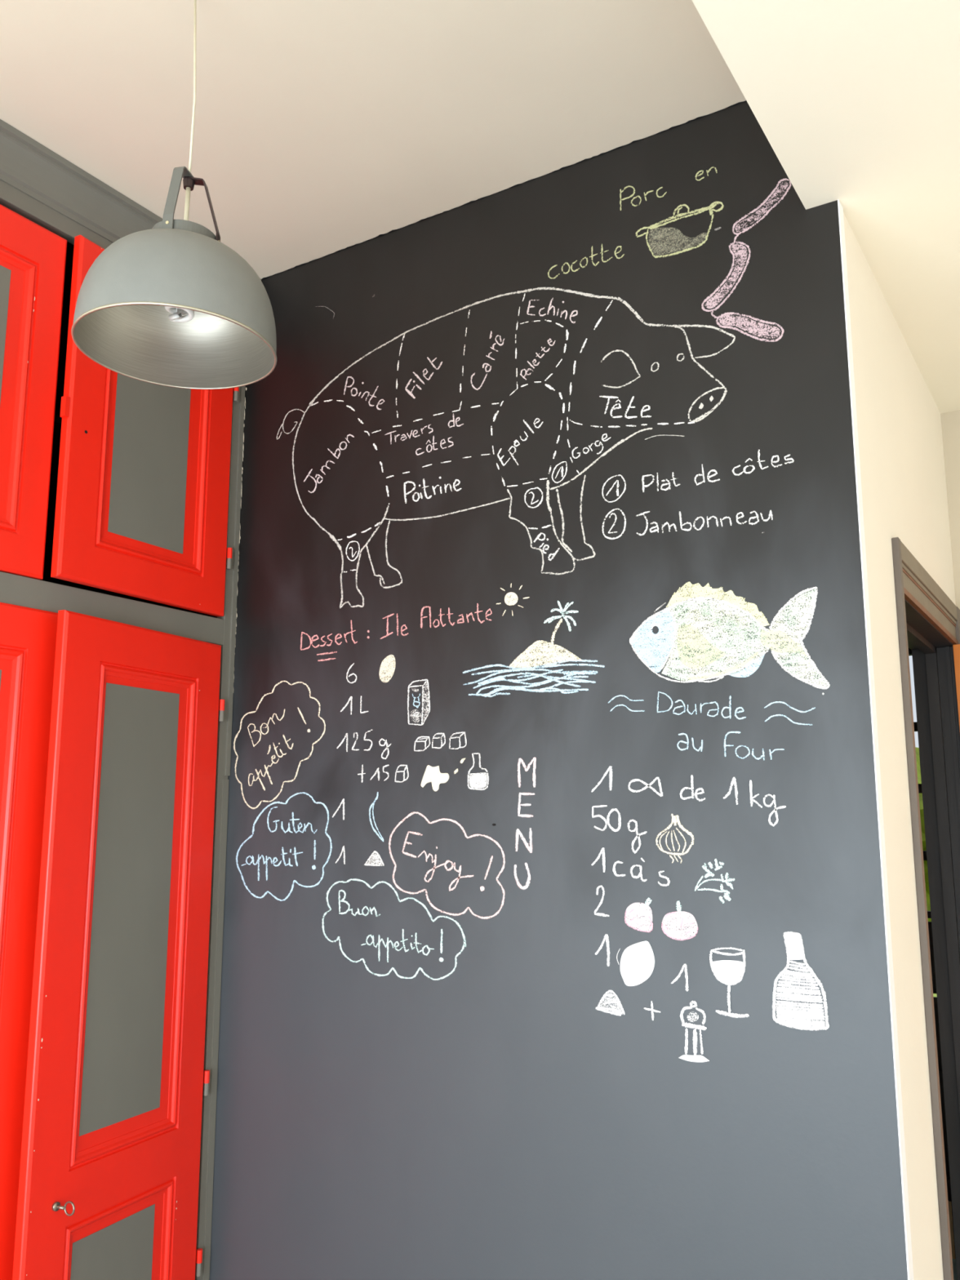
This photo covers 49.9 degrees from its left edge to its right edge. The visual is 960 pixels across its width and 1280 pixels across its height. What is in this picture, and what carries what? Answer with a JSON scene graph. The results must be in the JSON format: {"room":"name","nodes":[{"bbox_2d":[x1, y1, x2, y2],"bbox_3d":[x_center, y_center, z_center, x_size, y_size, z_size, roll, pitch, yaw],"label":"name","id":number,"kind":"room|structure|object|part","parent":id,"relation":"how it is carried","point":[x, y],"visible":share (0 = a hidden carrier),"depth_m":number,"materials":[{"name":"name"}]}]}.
{"room":"kitchen","nodes":[
{"label":"kitchen","id":0,"kind":"room"},
{"bbox_2d":[0,0,746,279],"bbox_3d":[1.007,-1.424,1.308,6.100,0.120,6.350,-6,-11,31],"label":"ceiling","id":1,"kind":"structure","parent":0,"point":[322,128],"depth_m":2.28,"materials":[{"name":"white paint"}]},
{"bbox_2d":[71,0,276,389],"bbox_3d":[-0.544,-0.880,1.914,0.354,0.743,0.354,-6,-11,31],"label":"pendant lamp","id":2,"kind":"object","parent":1,"relation":"hanging from","point":[169,304],"visible":1,"depth_m":1.85,"materials":[{"name":"grey metal"}]},
{"bbox_3d":[-0.544,-0.614,1.869,0.350,0.200,0.350,-6,-11,31],"label":"lamp shade","id":3,"kind":"part","parent":2,"relation":"part of","materials":[{"name":"grey metal"}]},
{"bbox_3d":[-0.543,-0.788,1.866,0.022,0.142,0.069,-3,-10,15],"label":"bracket arm","id":4,"kind":"part","parent":2,"relation":"part of","materials":[{"name":"grey metal"}]},
{"bbox_3d":[-0.542,-0.623,1.869,0.055,0.092,0.054,-6,-11,31],"label":"bulb","id":5,"kind":"part","parent":2,"relation":"part of","materials":[{"name":"white glass"}]},
{"bbox_3d":[-0.539,-0.980,1.928,0.017,0.532,0.009,-6,-11,31],"label":"cord","id":6,"kind":"part","parent":2,"relation":"part of","materials":[{"name":"white plastic"}]},
{"bbox_3d":[-0.510,-0.781,1.893,0.067,0.140,0.020,0,-10,0],"label":"bracket arm","id":7,"kind":"part","parent":2,"relation":"part of","materials":[{"name":"metal"}]},
{"bbox_2d":[209,100,919,1279],"bbox_3d":[-0.161,0.379,2.554,2.194,3.012,0.110,-6,-11,31],"label":"wall","id":8,"kind":"structure","parent":0,"point":[554,947],"depth_m":2.31,"materials":[{"name":"black paint"}]},
{"bbox_2d":[837,199,913,1279],"bbox_3d":[0.755,0.425,1.929,0.002,2.710,0.038,-6,-11,31],"label":"trim","id":9,"kind":"structure","parent":8,"relation":"attached to","point":[850,354],"depth_m":1.96,"materials":[{"name":"white paint"}]},
{"bbox_2d":[692,0,959,413],"bbox_3d":[1.616,-1.383,0.300,3.722,0.302,5.020,-6,-11,31],"label":"ceiling","id":10,"kind":"structure","parent":0,"point":[857,102],"depth_m":1.91,"materials":[{"name":"beige paint"}]},
{"bbox_2d":[848,224,955,1279],"bbox_3d":[1.084,0.532,2.559,0.116,2.710,1.260,-6,-11,31],"label":"wall","id":11,"kind":"structure","parent":0,"point":[906,480],"depth_m":2.24,"materials":[{"name":"beige paint"}]},
{"bbox_2d":[891,537,959,1279],"bbox_3d":[1.151,0.865,2.597,0.134,2.066,1.012,-6,-11,31],"label":"door frame","id":12,"kind":"structure","parent":11,"relation":"in","point":[928,621],"depth_m":2.92,"materials":[{"name":"grey paint"}]},
{"bbox_3d":[1.206,-0.102,2.743,0.014,0.110,0.985,-6,-11,31],"label":"head casing","id":13,"kind":"part","parent":12,"relation":"part of","materials":[{"name":"beige paint"}]},
{"bbox_2d":[952,644,959,728],"bbox_3d":[1.728,0.923,2.640,0.820,1.924,0.099,-6,-11,31],"label":"door leaf","id":14,"kind":"structure","parent":12,"relation":"attached to","point":[956,647],"depth_m":3.01,"materials":[{"name":"orange wood"}]},
{"bbox_3d":[1.444,0.925,2.951,0.016,2.066,0.092,-6,-11,31],"label":"casing","id":15,"kind":"part","parent":12,"relation":"part of","materials":[{"name":"brown wood"}]},
{"bbox_2d":[938,1071,950,1177],"bbox_3d":[1.296,0.690,4.383,2.700,3.012,0.100,-6,-11,31],"label":"wall","id":16,"kind":"structure","parent":0,"point":[940,1073],"depth_m":3.86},
{"bbox_2d":[908,648,942,1071],"bbox_3d":[1.619,0.843,4.117,0.800,1.620,0.040,-6,-11,31],"label":"window","id":17,"kind":"structure","parent":16,"relation":"in","point":[913,702],"depth_m":4.03,"materials":[{"name":"white"}]},
{"bbox_3d":[1.619,0.208,4.225,0.720,0.272,0.004,-6,-11,31],"label":"pane","id":18,"kind":"part","parent":17,"relation":"part of","materials":[{"name":"white"}]},
{"bbox_3d":[1.619,0.480,4.178,0.720,0.208,0.004,-6,-11,31],"label":"pane","id":19,"kind":"part","parent":17,"relation":"part of","materials":[{"name":"white"}]},
{"bbox_3d":[1.619,0.728,4.136,0.720,0.224,0.004,-6,-11,31],"label":"pane","id":20,"kind":"part","parent":17,"relation":"part of","materials":[{"name":"green"}]},
{"bbox_3d":[1.620,0.969,4.095,0.720,0.193,0.004,-6,-11,31],"label":"pane","id":21,"kind":"part","parent":17,"relation":"part of","materials":[{"name":"green"}]},
{"bbox_2d":[940,409,959,608],"bbox_3d":[3.042,0.312,2.182,3.872,3.012,0.120,-6,-11,31],"label":"wall","id":22,"kind":"structure","parent":0,"point":[950,421],"depth_m":3.23,"materials":[{"name":"beige paint"}]},
{"bbox_2d":[952,1258,957,1279],"bbox_3d":[0.637,2.010,3.181,2.600,0.006,2.234,-6,-11,31],"label":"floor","id":23,"kind":"structure","parent":0,"point":[954,1265],"depth_m":3.33,"materials":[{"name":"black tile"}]},
{"bbox_2d":[946,1177,955,1258],"bbox_3d":[1.667,1.975,3.520,0.300,0.175,0.266,-6,-11,31],"label":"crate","id":24,"kind":"object","parent":23,"relation":"on","point":[948,1186],"visible":0.21,"depth_m":3.43,"materials":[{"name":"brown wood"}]},
{"bbox_3d":[1.011,1.654,0.783,6.100,0.100,6.350,-6,-11,31],"label":"floor","id":25,"kind":"structure","parent":0,"visible":0},
{"bbox_2d":[0,119,261,1279],"bbox_3d":[-1.156,0.361,2.437,0.620,3.012,1.154,-6,-11,31],"label":"tall cabinet","id":26,"kind":"object","parent":25,"relation":"on","point":[120,495],"visible":0.82,"depth_m":2.45,"materials":[{"name":"red wood"}]},
{"bbox_3d":[-1.127,0.596,2.069,0.010,1.225,0.390,-6,-11,31],"label":"panel","id":27,"kind":"part","parent":26,"relation":"part of","materials":[{"name":"red paint"}]},
{"bbox_3d":[-1.143,-0.591,2.248,0.010,0.662,0.357,-6,-11,31],"label":"panel","id":28,"kind":"part","parent":26,"relation":"part of","materials":[{"name":"red paint"}]},
{"bbox_3d":[-1.130,0.787,2.048,0.026,1.800,0.536,-6,-11,31],"label":"door","id":29,"kind":"part","parent":26,"relation":"part of","materials":[{"name":"red paint"}]},
{"bbox_3d":[-1.146,-0.594,2.261,0.026,0.852,0.484,-6,-11,31],"label":"door","id":30,"kind":"part","parent":26,"relation":"part of","materials":[{"name":"red paint"}]},
{"bbox_2d":[49,413,62,486],"bbox_3d":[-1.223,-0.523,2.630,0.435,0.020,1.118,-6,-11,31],"label":"hinge","id":31,"kind":"object","parent":26,"relation":"attached to","point":[58,420],"depth_m":2.72,"materials":[{"name":"red metal"}]},
{"bbox_3d":[-0.835,0.858,2.451,0.026,1.795,0.551,-5,-11,25],"label":"door","id":32,"kind":"part","parent":26,"relation":"part of","materials":[{"name":"red paint"}]},
{"bbox_3d":[-0.823,1.482,2.348,0.010,0.390,0.347,-5,-11,25],"label":"panel","id":33,"kind":"part","parent":26,"relation":"part of","materials":[{"name":"red paint"}]},
{"bbox_3d":[-0.986,-1.089,2.576,0.085,0.106,1.154,-6,-11,31],"label":"crown moulding","id":34,"kind":"part","parent":26,"relation":"part of","materials":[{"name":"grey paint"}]},
{"bbox_3d":[-0.824,0.629,2.493,0.010,1.122,0.347,-5,-11,25],"label":"panel","id":35,"kind":"part","parent":26,"relation":"part of","materials":[{"name":"red paint"}]},
{"bbox_3d":[-0.850,-0.528,2.698,0.026,0.856,0.556,-5,-11,28],"label":"door","id":36,"kind":"part","parent":26,"relation":"part of","materials":[{"name":"red paint"}]},
{"bbox_3d":[-0.841,-0.525,2.695,0.010,0.664,0.367,-5,-11,28],"label":"panel","id":37,"kind":"part","parent":26,"relation":"part of","materials":[{"name":"red paint"}]}
]}

